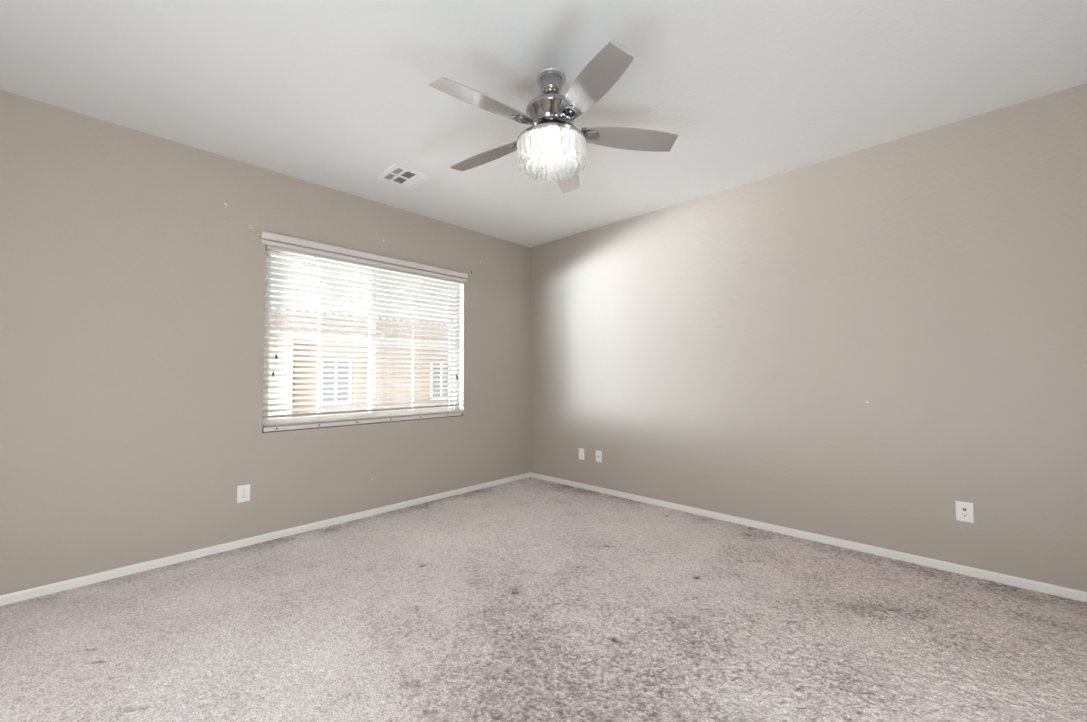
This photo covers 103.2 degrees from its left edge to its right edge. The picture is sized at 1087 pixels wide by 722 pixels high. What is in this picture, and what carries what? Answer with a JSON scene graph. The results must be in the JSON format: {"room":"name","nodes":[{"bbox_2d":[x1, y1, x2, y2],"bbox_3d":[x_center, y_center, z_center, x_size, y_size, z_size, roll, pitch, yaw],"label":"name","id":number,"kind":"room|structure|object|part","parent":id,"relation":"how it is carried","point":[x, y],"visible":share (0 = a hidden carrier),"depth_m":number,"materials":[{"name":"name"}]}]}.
{"room":"empty bedroom","nodes":[
{"label":"empty bedroom","id":0,"kind":"room"},
{"bbox_2d":[0,90,530,594],"bbox_3d":[-1.802,0.011,3.546,0.160,2.860,4.920,-2,-3,44],"label":"wall","id":1,"kind":"structure","parent":0,"point":[132,297],"depth_m":2.79,"materials":[{"name":"beige paint"}]},
{"bbox_2d":[237,484,249,502],"bbox_3d":[-2.123,0.938,3.050,0.010,0.118,0.076,-2,-3,44],"label":"wall outlet","id":2,"kind":"object","parent":1,"relation":"attached to","point":[243,491],"visible":1,"depth_m":3.05,"materials":[{"name":"white plastic"}]},
{"bbox_2d":[0,472,530,605],"bbox_3d":[-1.734,1.304,3.442,0.012,0.068,4.600,-2,-3,44],"label":"baseboard","id":3,"kind":"structure","parent":1,"relation":"attached to","point":[34,592],"depth_m":2.92,"materials":[{"name":"white paint"}]},
{"bbox_2d":[262,254,457,424],"bbox_3d":[-1.529,-0.166,3.898,0.050,1.433,1.784,-2,-3,44],"label":"window","id":4,"kind":"structure","parent":1,"relation":"in","point":[266,421],"depth_m":3.85,"materials":[{"name":"white plastic"}]},
{"bbox_3d":[-1.821,-0.179,3.582,0.028,1.338,0.866,-2,-3,44],"label":"sash","id":5,"kind":"part","parent":4,"relation":"part of","materials":[{"name":"white plastic"}]},
{"bbox_2d":[260,231,467,431],"bbox_3d":[-1.453,-0.194,3.813,0.112,1.469,1.834,-2,-3,44],"label":"window blind","id":6,"kind":"object","parent":4,"relation":"attached to","point":[277,245],"visible":0.95,"depth_m":3.67,"materials":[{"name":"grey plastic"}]},
{"bbox_3d":[-2.010,-0.388,3.217,0.002,0.933,0.002,-1,-2,32],"label":"pull cord","id":7,"kind":"part","parent":6,"relation":"part of","materials":[{"name":"white fabric"}]},
{"bbox_3d":[-1.998,-0.452,3.232,0.002,0.805,0.002,-1,-2,14],"label":"pull cord","id":8,"kind":"part","parent":6,"relation":"part of","materials":[{"name":"white fabric"}]},
{"bbox_3d":[-2.017,-0.178,3.260,0.054,1.340,0.002,-2,-3,44],"label":"ladder cord","id":9,"kind":"part","parent":6,"relation":"part of","materials":[{"name":"white fabric"}]},
{"bbox_3d":[-1.812,-0.171,3.476,0.054,1.340,0.002,-2,-3,44],"label":"ladder cord","id":10,"kind":"part","parent":6,"relation":"part of","materials":[{"name":"white fabric"}]},
{"bbox_3d":[-1.605,-0.165,3.693,0.054,1.340,0.002,-2,-3,44],"label":"ladder cord","id":11,"kind":"part","parent":6,"relation":"part of","materials":[{"name":"white fabric"}]},
{"bbox_3d":[-1.467,0.525,3.810,0.054,0.033,1.753,-2,-3,44],"label":"rail","id":12,"kind":"part","parent":6,"relation":"part of","materials":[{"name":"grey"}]},
{"bbox_3d":[-1.396,-0.158,3.913,0.054,1.340,0.002,-2,-3,44],"label":"ladder cord","id":13,"kind":"part","parent":6,"relation":"part of","materials":[{"name":"white fabric"}]},
{"bbox_3d":[-1.192,-0.151,4.127,0.054,1.340,0.002,-2,-3,44],"label":"ladder cord","id":14,"kind":"part","parent":6,"relation":"part of","materials":[{"name":"white fabric"}]},
{"bbox_3d":[-0.982,-0.145,4.348,0.054,1.340,0.002,-2,-3,44],"label":"ladder cord","id":15,"kind":"part","parent":6,"relation":"part of","materials":[{"name":"white fabric"}]},
{"bbox_3d":[-0.879,-0.328,4.404,0.002,0.980,0.002,1,-2,-22],"label":"pull cord","id":16,"kind":"part","parent":6,"relation":"part of","materials":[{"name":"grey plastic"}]},
{"bbox_3d":[-1.263,-0.160,4.199,0.011,1.338,0.892,-2,-3,44],"label":"sash","id":17,"kind":"part","parent":4,"relation":"part of","materials":[{"name":"white plastic"}]},
{"bbox_2d":[0,477,1086,721],"bbox_3d":[-0.018,1.264,1.809,4.750,0.033,4.600,-2,-3,44],"label":"floor","id":18,"kind":"structure","parent":0,"point":[530,599],"depth_m":2.02,"materials":[{"name":"carpet"}]},
{"bbox_2d":[0,0,1086,247],"bbox_3d":[-0.030,-1.583,1.907,5.670,0.200,5.520,-2,-3,44],"label":"ceiling","id":19,"kind":"structure","parent":0,"point":[334,94],"depth_m":2.23,"materials":[{"name":"white paint"}]},
{"bbox_2d":[376,163,431,189],"bbox_3d":[-1.082,-1.420,3.342,0.308,0.020,0.300,-2,-3,44],"label":"ceiling vent","id":20,"kind":"object","parent":19,"relation":"in","point":[397,174],"visible":1,"depth_m":3.34,"materials":[{"name":"white metal"}]},
{"bbox_2d":[429,41,677,193],"bbox_3d":[0.009,-1.222,2.216,1.270,0.501,1.244,-2,-3,44],"label":"ceiling fan","id":21,"kind":"object","parent":19,"relation":"hanging from","point":[552,144],"visible":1,"depth_m":2.13,"materials":[{"name":"grey metal"}]},
{"bbox_3d":[-0.261,-1.174,1.962,0.505,0.006,0.144,-3,14,-41],"label":"blade","id":22,"kind":"part","parent":21,"relation":"part of","materials":[{"name":"grey wood"}]},
{"bbox_3d":[-0.303,-1.158,2.432,0.505,0.006,0.144,-5,9,31],"label":"blade","id":23,"kind":"part","parent":21,"relation":"part of","materials":[{"name":"grey wood"}]},
{"bbox_3d":[-0.110,-1.173,2.096,0.104,0.008,0.068,-2,14,-41],"label":"bracket plate","id":24,"kind":"part","parent":21,"relation":"part of","materials":[{"name":"silver metal"}]},
{"bbox_3d":[-0.052,-1.196,2.141,0.097,0.055,0.056,-2,14,-41],"label":"bracket arm","id":25,"kind":"part","parent":21,"relation":"part of","materials":[{"name":"silver metal"}]},
{"bbox_3d":[0.044,-1.087,2.135,0.048,0.074,0.048,-2,-3,44],"label":"light bulb","id":26,"kind":"part","parent":21,"relation":"part of","materials":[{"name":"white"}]},
{"bbox_3d":[0.094,-1.197,2.112,0.056,0.055,0.097,15,-5,-23],"label":"bracket arm","id":27,"kind":"part","parent":21,"relation":"part of","materials":[{"name":"silver metal"}]},
{"bbox_3d":[0.131,-1.153,2.618,0.144,0.006,0.505,-14,-8,11],"label":"blade","id":28,"kind":"part","parent":21,"relation":"part of","materials":[{"name":"silver metal"}]},
{"bbox_3d":[0.118,-1.176,2.042,0.068,0.008,0.104,15,-5,-23],"label":"bracket plate","id":29,"kind":"part","parent":21,"relation":"part of","materials":[{"name":"silver metal"}]},
{"bbox_3d":[0.240,-1.170,2.242,0.104,0.008,0.068,3,-16,-5],"label":"bracket plate","id":30,"kind":"part","parent":21,"relation":"part of","materials":[{"name":"silver metal"}]},
{"bbox_3d":[0.200,-1.180,1.857,0.144,0.006,0.505,15,-5,-23],"label":"blade","id":31,"kind":"part","parent":21,"relation":"part of","materials":[{"name":"silver metal"}]},
{"bbox_3d":[0.442,-1.167,2.262,0.505,0.006,0.144,3,-16,-5],"label":"blade","id":32,"kind":"part","parent":21,"relation":"part of","materials":[{"name":"grey wood"}]},
{"bbox_2d":[530,83,1086,591],"bbox_3d":[1.675,-0.004,3.522,4.910,2.860,0.160,-2,-3,44],"label":"wall","id":33,"kind":"structure","parent":0,"point":[726,351],"depth_m":2.95,"materials":[{"name":"beige paint"}]},
{"bbox_2d":[579,448,583,459],"bbox_3d":[0.404,0.990,4.586,0.076,0.118,0.009,-2,-3,44],"label":"wall plate","id":34,"kind":"object","parent":33,"relation":"attached to","point":[581,451],"visible":1,"depth_m":4.58,"materials":[{"name":"white plastic"}]},
{"bbox_2d":[596,450,601,462],"bbox_3d":[0.565,0.982,4.428,0.076,0.118,0.015,-2,-3,44],"label":"wall plate","id":35,"kind":"object","parent":33,"relation":"attached to","point":[598,453],"visible":1,"depth_m":4.42,"materials":[{"name":"white plastic"}]},
{"bbox_2d":[531,472,1086,601],"bbox_3d":[1.563,1.292,3.471,4.750,0.068,0.012,-2,-3,44],"label":"baseboard","id":36,"kind":"structure","parent":33,"relation":"attached to","point":[1063,592],"depth_m":2.90,"materials":[{"name":"white paint"}]},
{"bbox_2d":[955,501,973,522],"bbox_3d":[2.518,0.902,2.575,0.076,0.118,0.010,-2,-3,44],"label":"wall outlet","id":37,"kind":"object","parent":33,"relation":"attached to","point":[964,510],"visible":1,"depth_m":2.57,"materials":[{"name":"white plastic"}]},
{"bbox_2d":[961,506,968,517],"bbox_3d":[2.517,0.901,2.574,0.033,0.067,0.004,-2,-3,44],"label":"receptacle","id":38,"kind":"object","parent":37,"relation":"attached to","point":[964,509],"depth_m":2.57,"materials":[{"name":"white plastic"}]},
{"label":"outside","id":39,"kind":"structure","parent":0,"visible":0},
{"bbox_3d":[-14.698,2.129,18.936,39.840,0.150,60.000,-2,-3,44],"label":"ground","id":40,"kind":"structure","parent":39,"visible":0},
{"bbox_2d":[268,308,448,418],"bbox_3d":[-4.634,0.216,14.936,7.233,3.315,21.200,-2,-3,44],"label":"house","id":41,"kind":"structure","parent":40,"relation":"on","point":[271,331],"depth_m":10.61,"materials":[{"name":"beige paint"}]},
{"bbox_2d":[293,360,317,405],"bbox_3d":[-5.383,0.475,9.786,0.030,1.050,0.520,-2,-3,44],"label":"shutter","id":42,"kind":"object","parent":41,"relation":"hanging from","point":[315,361],"depth_m":9.75,"materials":[{"name":"beige"}]},
{"bbox_3d":[-4.948,0.484,10.248,0.018,1.000,0.650,-2,-3,44],"label":"pane","id":43,"kind":"part","parent":41,"relation":"part of","materials":[{"name":"clear glass"}]},
{"bbox_2d":[351,361,363,402],"bbox_3d":[-4.587,0.501,10.622,0.030,1.050,0.310,-2,-3,44],"label":"shutter","id":44,"kind":"object","parent":41,"relation":"hanging from","point":[352,367],"depth_m":10.60,"materials":[{"name":"beige"}]},
{"bbox_2d":[414,363,429,399],"bbox_3d":[-3.366,0.540,11.904,0.030,1.050,0.470,-2,-3,44],"label":"shutter","id":45,"kind":"object","parent":41,"relation":"hanging from","point":[415,377],"depth_m":11.91,"materials":[{"name":"beige"}]},
{"bbox_3d":[-2.911,0.549,12.388,0.018,1.000,0.740,-2,-3,44],"label":"pane","id":46,"kind":"part","parent":41,"relation":"part of","materials":[{"name":"clear glass"}]}
]}

